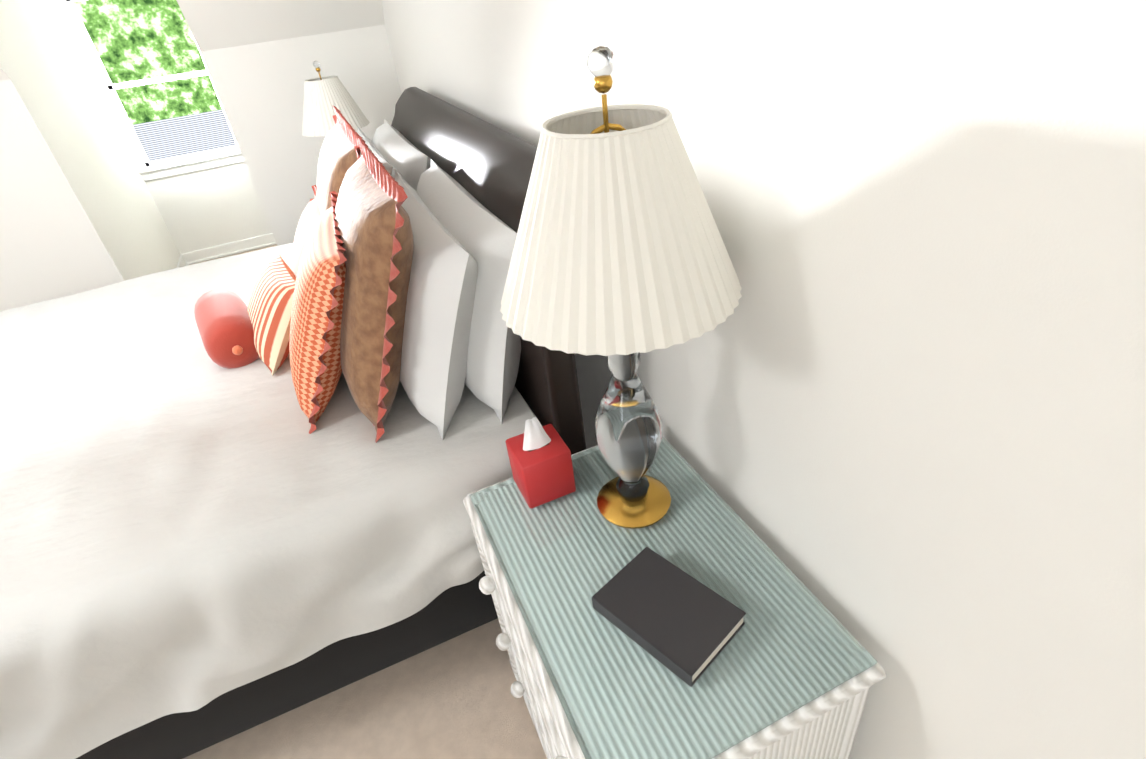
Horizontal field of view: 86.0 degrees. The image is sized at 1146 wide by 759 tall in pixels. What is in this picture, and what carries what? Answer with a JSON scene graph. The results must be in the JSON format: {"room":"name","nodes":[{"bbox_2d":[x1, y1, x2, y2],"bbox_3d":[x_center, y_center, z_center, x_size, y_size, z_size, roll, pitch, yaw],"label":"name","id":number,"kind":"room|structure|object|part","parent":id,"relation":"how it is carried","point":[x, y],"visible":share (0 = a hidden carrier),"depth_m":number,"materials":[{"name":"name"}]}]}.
{"room":"bedroom","nodes":[
{"label":"bedroom","id":0,"kind":"room"},
{"bbox_2d":[183,244,546,758],"bbox_3d":[-1.785,1.173,1.705,4.300,0.001,8.600,-19,35,-16],"label":"floor","id":1,"kind":"structure","parent":0,"point":[453,698],"depth_m":1.76,"materials":[{"name":"carpet"}]},
{"bbox_2d":[0,87,585,758],"bbox_3d":[-1.339,-0.022,2.147,2.426,1.379,2.240,-19,35,-16],"label":"bed","id":2,"kind":"object","parent":1,"relation":"on","point":[236,491],"visible":0.96,"depth_m":1.56,"materials":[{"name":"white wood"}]},
{"bbox_2d":[463,437,885,758],"bbox_3d":[0.147,0.672,1.419,0.545,0.724,0.768,-19,35,-16],"label":"chest","id":3,"kind":"object","parent":1,"relation":"on","point":[794,670],"visible":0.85,"depth_m":1.10,"materials":[{"name":"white wood"}]},
{"bbox_2d":[505,417,575,508],"bbox_3d":[-0.077,0.169,1.382,0.115,0.192,0.115,-19,35,-16],"label":"tissue box","id":4,"kind":"object","parent":3,"relation":"on","point":[539,455],"visible":1,"depth_m":1.35,"materials":[{"name":"red cardboard"}]},
{"bbox_2d":[500,46,741,528],"bbox_3d":[0.087,-0.099,1.112,0.419,0.898,0.419,-19,35,-16],"label":"table lamp","id":5,"kind":"object","parent":3,"relation":"on","point":[620,260],"visible":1,"depth_m":0.90,"materials":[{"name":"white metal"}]},
{"bbox_3d":[0.064,-0.271,0.996,0.418,0.288,0.418,-19,35,-16],"label":"lamp shade","id":6,"kind":"part","parent":5,"relation":"part of","materials":[{"name":"white fabric"}]},
{"bbox_2d":[592,547,745,686],"bbox_3d":[0.169,0.417,1.109,0.157,0.033,0.226,-32,41,-32],"label":"book","id":7,"kind":"object","parent":3,"relation":"on","point":[685,627],"visible":0.98,"depth_m":1.08,"materials":[{"name":"grey paper"}]},
{"bbox_3d":[-1.125,-0.656,3.625,0.550,0.739,0.550,-19,35,-16],"label":"nightstand","id":8,"kind":"object","parent":1,"relation":"on","visible":0},
{"bbox_2d":[302,61,369,136],"bbox_3d":[-1.215,-1.249,3.194,0.343,0.735,0.343,-19,35,-16],"label":"table lamp","id":9,"kind":"object","parent":8,"relation":"on","point":[323,95],"visible":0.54,"depth_m":3.02,"materials":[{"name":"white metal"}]},
{"bbox_2d":[0,0,1145,758],"bbox_3d":[-1.928,0.081,0.968,4.300,2.650,8.600,-19,35,-16],"label":"wall","id":10,"kind":"structure","parent":0,"point":[898,396],"depth_m":0.90,"materials":[{"name":"white paint"}]},
{"bbox_2d":[54,0,243,180],"bbox_3d":[-3.007,-2.178,4.494,0.870,1.280,0.071,-19,35,-16],"label":"window","id":11,"kind":"structure","parent":10,"relation":"in","point":[147,169],"depth_m":4.54,"materials":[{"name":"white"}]},
{"bbox_2d":[177,253,188,267],"bbox_3d":[-2.911,-0.617,4.487,0.023,0.100,1.640,-19,35,-16],"label":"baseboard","id":12,"kind":"structure","parent":10,"relation":"attached to","point":[183,261],"depth_m":5.05,"materials":[{"name":"white wood"}]},
{"bbox_2d":[184,233,276,264],"bbox_3d":[-2.869,-1.127,5.235,0.780,0.100,0.023,-19,35,-16],"label":"baseboard","id":13,"kind":"structure","parent":10,"relation":"attached to","point":[219,251],"depth_m":5.22,"materials":[{"name":"white wood"}]}
]}

